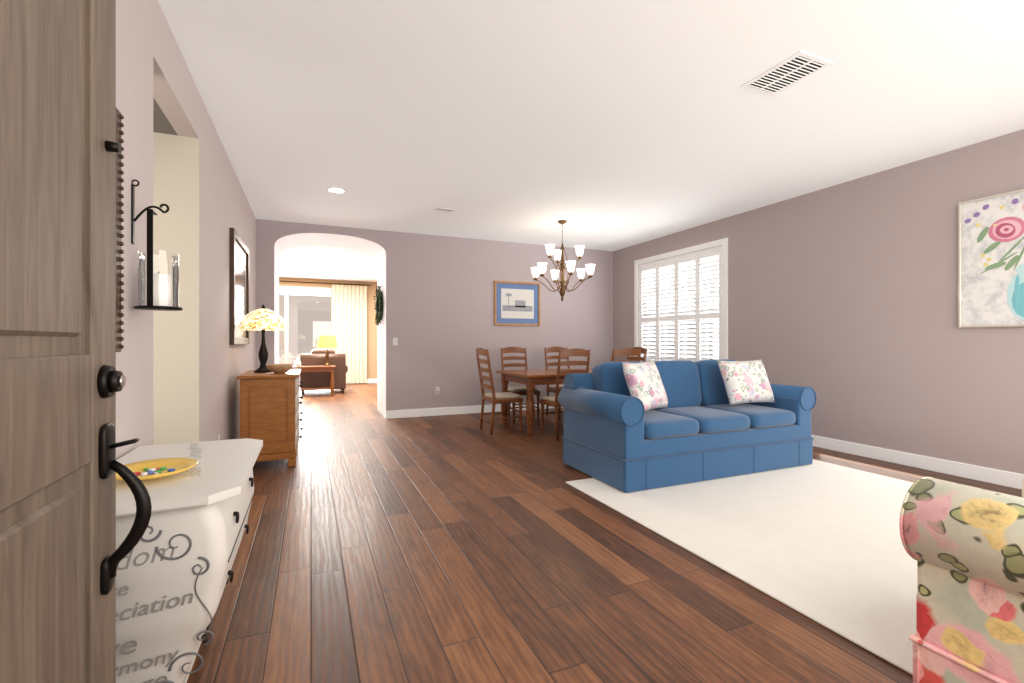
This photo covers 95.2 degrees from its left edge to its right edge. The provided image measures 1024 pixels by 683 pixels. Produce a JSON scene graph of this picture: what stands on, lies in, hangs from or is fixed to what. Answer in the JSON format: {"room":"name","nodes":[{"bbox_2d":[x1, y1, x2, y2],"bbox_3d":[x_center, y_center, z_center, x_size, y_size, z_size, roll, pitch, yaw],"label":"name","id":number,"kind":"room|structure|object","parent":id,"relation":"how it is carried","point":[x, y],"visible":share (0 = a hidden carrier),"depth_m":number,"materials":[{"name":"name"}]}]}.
{"room":"dining room","nodes":[
{"label":"dining room","id":0,"kind":"room"},
{"bbox_2d":[153,97,177,135],"bbox_3d":[-2.606,-1.440,2.483,1.170,0.080,1.020,0,0,-23],"label":"ceiling","id":1,"kind":"structure","parent":0,"point":[162,124],"depth_m":2.99,"materials":[{"name":"grey paint"}]},
{"bbox_2d":[153,132,202,444],"bbox_3d":[-2.831,-0.100,3.007,1.410,2.600,0.120,0,0,-23],"label":"wall","id":2,"kind":"structure","parent":0,"point":[176,356],"depth_m":3.17,"materials":[{"name":"beige paint"}]},
{"bbox_2d":[116,0,255,459],"bbox_3d":[-2.059,-0.260,2.843,0.120,2.920,8.050,0,0,-23],"label":"wall","id":3,"kind":"structure","parent":0,"point":[150,63],"depth_m":2.64,"materials":[{"name":"grey paint"}]},
{"bbox_2d":[116,108,123,351],"bbox_3d":[-1.349,-0.420,1.407,0.048,0.920,0.850,0,0,-23],"label":"mirror","id":4,"kind":"object","parent":3,"relation":"attached to","point":[119,236],"visible":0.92,"depth_m":1.78,"materials":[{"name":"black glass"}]},
{"bbox_2d":[131,179,182,310],"bbox_3d":[-1.556,-0.420,2.053,0.188,0.560,0.176,0,0,-23],"label":"candle sconce","id":5,"kind":"object","parent":3,"relation":"attached to","point":[158,288],"visible":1,"depth_m":2.02,"materials":[{"name":"black metal"}]},
{"bbox_2d":[230,227,248,344],"bbox_3d":[-2.886,-0.525,4.975,0.038,1.110,1.180,0,0,-23],"label":"framed picture","id":6,"kind":"object","parent":3,"relation":"attached to","point":[239,280],"visible":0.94,"depth_m":4.83,"materials":[{"name":"brown metal"}]},
{"bbox_2d":[279,277,376,378],"bbox_3d":[-4.905,-0.260,13.195,6.840,2.920,0.120,0,0,-23],"label":"wall","id":7,"kind":"structure","parent":0,"point":[371,344],"depth_m":13.46,"materials":[{"name":"beige paint"}]},
{"bbox_2d":[279,286,330,384],"bbox_3d":[-6.100,-0.150,12.660,2.380,2.700,0.060,0,0,-23],"label":"patio door","id":8,"kind":"structure","parent":7,"relation":"in","point":[286,320],"depth_m":12.68,"materials":[{"name":"grey"}]},
{"bbox_2d":[279,281,370,285],"bbox_3d":[-5.719,-1.610,12.671,3.650,0.024,0.024,0,0,-23],"label":"curtain rod","id":9,"kind":"object","parent":7,"relation":"hanging from","point":[279,281],"depth_m":12.90,"materials":[{"name":"brown wood"}]},
{"bbox_2d":[331,285,366,383],"bbox_3d":[-4.570,-0.200,13.165,0.950,2.760,0.070,0,0,-23],"label":"curtain","id":10,"kind":"object","parent":7,"relation":"hanging from","point":[349,316],"depth_m":13.18,"materials":[{"name":"beige fabric"}]},
{"bbox_2d":[348,379,376,383],"bbox_3d":[-3.371,1.137,13.780,3.320,0.125,0.016,0,0,-23],"label":"baseboard","id":11,"kind":"structure","parent":7,"relation":"attached to","point":[368,380],"depth_m":13.47,"materials":[{"name":"white"}]},
{"bbox_2d":[256,219,612,414],"bbox_3d":[-1.024,-0.260,8.239,6.280,2.920,1.050,0,0,-23],"label":"wall","id":12,"kind":"structure","parent":0,"point":[437,320],"depth_m":7.71,"materials":[{"name":"grey paint"}]},
{"bbox_2d":[374,285,383,325],"bbox_3d":[-2.196,-0.591,7.697,0.114,0.669,0.680,0,0,-23],"label":"wreath","id":13,"kind":"object","parent":12,"relation":"attached to","point":[379,306],"visible":1,"depth_m":7.61,"materials":[{"name":"green plant"}]},
{"bbox_2d":[377,403,384,416],"bbox_3d":[-2.160,1.137,7.762,0.016,0.125,1.030,0,0,-23],"label":"baseboard","id":14,"kind":"structure","parent":12,"relation":"attached to","point":[383,411],"depth_m":7.74,"materials":[{"name":"white"}]},
{"bbox_2d":[393,338,397,344],"bbox_3d":[-1.825,0.000,7.317,0.075,0.120,0.013,0,0,-23],"label":"switch plate","id":15,"kind":"object","parent":12,"relation":"attached to","point":[395,341],"visible":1,"depth_m":7.32,"materials":[{"name":"white plastic"}]},
{"bbox_2d":[435,387,439,394],"bbox_3d":[-1.204,0.800,7.568,0.075,0.120,0.042,0,0,-23],"label":"outlet","id":16,"kind":"object","parent":12,"relation":"attached to","point":[437,390],"visible":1,"depth_m":7.57,"materials":[{"name":"white plastic"}]},
{"bbox_2d":[385,402,562,418],"bbox_3d":[-0.028,1.137,8.087,4.190,0.125,0.016,0,0,-23],"label":"baseboard","id":17,"kind":"structure","parent":12,"relation":"attached to","point":[390,414],"depth_m":7.62,"materials":[{"name":"white wood"}]},
{"bbox_2d":[494,281,539,325],"bbox_3d":[0.099,-0.655,8.133,0.870,0.760,0.028,0,0,-23],"label":"framed picture","id":18,"kind":"object","parent":12,"relation":"attached to","point":[516,303],"visible":0.98,"depth_m":8.12,"materials":[{"name":"blue paper"}]},
{"bbox_2d":[158,0,1023,281],"bbox_3d":[-1.389,-1.770,6.695,8.170,0.100,14.840,0,0,-23],"label":"ceiling","id":19,"kind":"structure","parent":0,"point":[609,125],"depth_m":3.41,"materials":[{"name":"white paint"}]},
{"bbox_2d":[327,188,345,193],"bbox_3d":[-1.993,-1.716,5.326,0.200,0.005,0.200,0,0,-23],"label":"recessed light","id":20,"kind":"object","parent":19,"relation":"in","point":[337,190],"visible":0.96,"depth_m":5.32,"materials":[{"name":"white"}]},
{"bbox_2d":[434,207,455,211],"bbox_3d":[-0.878,-1.714,6.098,0.260,0.011,0.120,0,0,-23],"label":"ceiling vent","id":21,"kind":"object","parent":19,"relation":"in","point":[444,209],"visible":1,"depth_m":6.09,"materials":[{"name":"white metal"}]},
{"bbox_2d":[531,220,594,301],"bbox_3d":[0.720,-1.145,6.687,0.908,1.150,0.924,0,0,-23],"label":"dining chandelier","id":22,"kind":"object","parent":19,"relation":"hanging from","point":[550,251],"visible":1,"depth_m":6.65,"materials":[{"name":"white glass"}]},
{"bbox_2d":[741,51,832,96],"bbox_3d":[1.761,-1.714,3.020,0.300,0.011,0.420,0,0,-23],"label":"ceiling vent","id":23,"kind":"object","parent":19,"relation":"in","point":[796,68],"visible":1,"depth_m":3.00,"materials":[{"name":"white metal"}]},
{"bbox_2d":[187,383,1021,682],"bbox_3d":[-1.389,1.250,6.695,8.170,0.100,14.840,0,0,-23],"label":"floor","id":24,"kind":"structure","parent":0,"point":[375,545],"depth_m":2.34,"materials":[{"name":"brown wood"}]},
{"bbox_2d":[0,0,151,682],"bbox_3d":[-0.702,-0.024,0.650,0.129,2.440,0.921,0,0,-23],"label":"front door","id":25,"kind":"structure","parent":24,"relation":"on","point":[62,381],"depth_m":0.83,"materials":[{"name":"brown wood"}]},
{"bbox_2d":[116,438,262,682],"bbox_3d":[-1.232,0.828,1.735,0.485,0.743,0.900,0,0,-23],"label":"chest","id":26,"kind":"object","parent":24,"relation":"on","point":[174,570],"visible":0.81,"depth_m":1.41,"materials":[{"name":"white wood"}]},
{"bbox_2d":[116,458,197,479],"bbox_3d":[-1.212,0.440,1.580,0.256,0.034,0.256,0,0,-23],"label":"plate","id":27,"kind":"object","parent":26,"relation":"on","point":[152,469],"visible":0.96,"depth_m":1.63,"materials":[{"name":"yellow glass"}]},
{"bbox_2d":[236,369,302,466],"bbox_3d":[-2.461,0.757,4.831,0.543,0.885,0.990,0,0,-23],"label":"base cabinet","id":28,"kind":"object","parent":24,"relation":"on","point":[269,409],"visible":0.94,"depth_m":4.41,"materials":[{"name":"brown wood"}]},
{"bbox_2d":[237,304,288,372],"bbox_3d":[-2.552,-0.036,4.803,0.470,0.700,0.470,0,0,-23],"label":"table lamp","id":29,"kind":"object","parent":28,"relation":"on","point":[263,319],"visible":1,"depth_m":4.70,"materials":[{"name":"yellow glass"}]},
{"bbox_2d":[266,364,293,372],"bbox_3d":[-2.306,0.271,4.647,0.256,0.087,0.256,0,0,-23],"label":"bowl","id":30,"kind":"object","parent":28,"relation":"on","point":[279,368],"visible":1,"depth_m":4.57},
{"bbox_2d":[291,365,335,395],"bbox_3d":[-4.537,0.870,10.262,1.250,0.660,0.420,0,0,-23],"label":"console table","id":31,"kind":"object","parent":24,"relation":"on","point":[319,368],"visible":0.5,"depth_m":10.25,"materials":[{"name":"brown wood"}]},
{"bbox_2d":[296,357,300,365],"bbox_3d":[-4.649,0.444,10.193,0.110,0.190,0.110,0,0,-23],"label":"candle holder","id":32,"kind":"object","parent":31,"relation":"on","point":[298,362],"visible":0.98,"depth_m":10.16,"materials":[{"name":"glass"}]},
{"bbox_2d":[317,336,336,365],"bbox_3d":[-4.124,0.204,10.440,0.430,0.670,0.430,0,0,-23],"label":"table lamp","id":33,"kind":"object","parent":31,"relation":"on","point":[327,342],"visible":1,"depth_m":10.29,"materials":[{"name":"yellow fabric"}]},
{"bbox_2d":[300,349,347,394],"bbox_3d":[-4.483,0.683,11.099,1.064,1.035,0.956,0,0,-23],"label":"leather recliner","id":34,"kind":"object","parent":24,"relation":"on","point":[317,379],"visible":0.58,"depth_m":10.68,"materials":[{"name":"brown leather"}]},
{"bbox_2d":[476,348,522,434],"bbox_3d":[-0.184,0.642,6.298,0.538,1.119,0.460,0,0,-23],"label":"dining chair","id":35,"kind":"object","parent":24,"relation":"on","point":[494,398],"visible":1,"depth_m":6.17,"materials":[{"name":"brown wood"}]},
{"bbox_2d":[501,347,540,422],"bbox_3d":[0.117,0.642,7.205,0.460,1.119,0.538,0,0,-23],"label":"dining chair","id":36,"kind":"object","parent":24,"relation":"on","point":[521,391],"visible":0.67,"depth_m":7.32,"materials":[{"name":"brown wood"}]},
{"bbox_2d":[496,368,592,434],"bbox_3d":[0.757,0.812,6.702,1.700,0.775,1.060,0,0,-23],"label":"dining table","id":37,"kind":"object","parent":24,"relation":"on","point":[530,379],"visible":0.4,"depth_m":6.09,"materials":[{"name":"brown wood"}]},
{"bbox_2d":[545,346,569,419],"bbox_3d":[0.824,0.642,7.509,0.460,1.119,0.538,0,0,-23],"label":"dining chair","id":38,"kind":"object","parent":24,"relation":"on","point":[551,388],"visible":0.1,"depth_m":7.63,"materials":[{"name":"brown wood"}]},
{"bbox_2d":[540,348,589,440],"bbox_3d":[0.672,0.642,5.911,0.460,1.119,0.538,0,0,-23],"label":"dining chair","id":39,"kind":"object","parent":24,"relation":"on","point":[552,401],"visible":0.5,"depth_m":5.68,"materials":[{"name":"brown wood"}]},
{"bbox_2d":[611,348,640,361],"bbox_3d":[1.380,0.642,6.214,0.460,1.119,0.538,0,0,-23],"label":"dining chair","id":40,"kind":"object","parent":24,"relation":"on","point":[626,352],"visible":0.12,"depth_m":5.96,"materials":[{"name":"brown wood"}]},
{"bbox_2d":[627,347,646,361],"bbox_3d":[1.716,0.642,7.114,0.538,1.119,0.460,0,0,-23],"label":"dining chair","id":41,"kind":"object","parent":24,"relation":"on","point":[644,352],"visible":0.12,"depth_m":7.14,"materials":[{"name":"brown wood"}]},
{"bbox_2d":[565,459,916,674],"bbox_3d":[2.307,1.194,3.042,2.680,0.011,3.170,0,0,-23],"label":"rug","id":42,"kind":"object","parent":24,"relation":"on","point":[818,541],"visible":0.45,"depth_m":2.85,"materials":[{"name":"white carpet"}]},
{"bbox_2d":[558,359,816,492],"bbox_3d":[1.698,0.687,4.536,2.294,0.996,1.016,0,0,-23],"label":"sofa","id":43,"kind":"object","parent":42,"relation":"on","point":[699,428],"visible":0.94,"depth_m":4.16,"materials":[{"name":"blue fabric"}]},
{"bbox_2d":[622,360,667,410],"bbox_3d":[1.197,0.393,4.182,0.232,0.432,0.560,0,0,43],"label":"throw pillow","id":44,"kind":"object","parent":43,"relation":"on","point":[645,384],"visible":0.96,"depth_m":4.05,"materials":[{"name":"white fabric"}]},
{"bbox_2d":[717,359,775,404],"bbox_3d":[2.326,0.397,4.645,0.580,0.426,0.240,0,0,-19],"label":"throw pillow","id":45,"kind":"object","parent":43,"relation":"on","point":[746,381],"visible":1,"depth_m":4.57,"materials":[{"name":"white fabric"}]},
{"bbox_2d":[899,477,1023,682],"bbox_3d":[1.961,0.687,1.312,1.104,0.995,0.966,0,0,-23],"label":"floral armchair","id":46,"kind":"object","parent":42,"relation":"on","point":[963,545],"visible":1,"depth_m":1.42,"materials":[{"name":"multicoloured fabric"}]},
{"bbox_2d":[613,129,1023,473],"bbox_3d":[3.587,-0.260,5.268,0.150,2.920,8.050,0,0,-23],"label":"wall","id":47,"kind":"structure","parent":0,"point":[843,300],"depth_m":4.74,"materials":[{"name":"grey"}]},
{"bbox_2d":[634,238,727,361],"bbox_3d":[2.624,-0.450,7.412,0.139,1.970,2.060,0,0,-23],"label":"window shutters","id":48,"kind":"object","parent":47,"relation":"attached to","point":[679,306],"visible":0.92,"depth_m":7.27,"materials":[{"name":"white wood"}]},
{"bbox_2d":[811,435,1023,489],"bbox_3d":[3.511,1.137,5.235,0.016,0.125,8.050,0,0,-23],"label":"baseboard","id":49,"kind":"structure","parent":47,"relation":"attached to","point":[992,476],"depth_m":4.37,"materials":[{"name":"white wood"}]},
{"bbox_2d":[958,189,1023,327],"bbox_3d":[4.147,-0.675,3.729,0.033,1.110,0.920,0,0,-23],"label":"framed picture","id":50,"kind":"object","parent":47,"relation":"attached to","point":[990,261],"visible":1,"depth_m":3.95,"materials":[{"name":"multicoloured paper"}]},
{"label":"outside","id":51,"kind":"structure","parent":0,"visible":0},
{"bbox_2d":[279,288,330,379],"bbox_3d":[-6.852,-0.900,14.688,7.000,4.200,0.020,0,0,-23],"label":"patio","id":52,"kind":"structure","parent":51,"point":[300,315],"depth_m":14.80,"materials":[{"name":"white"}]}
]}

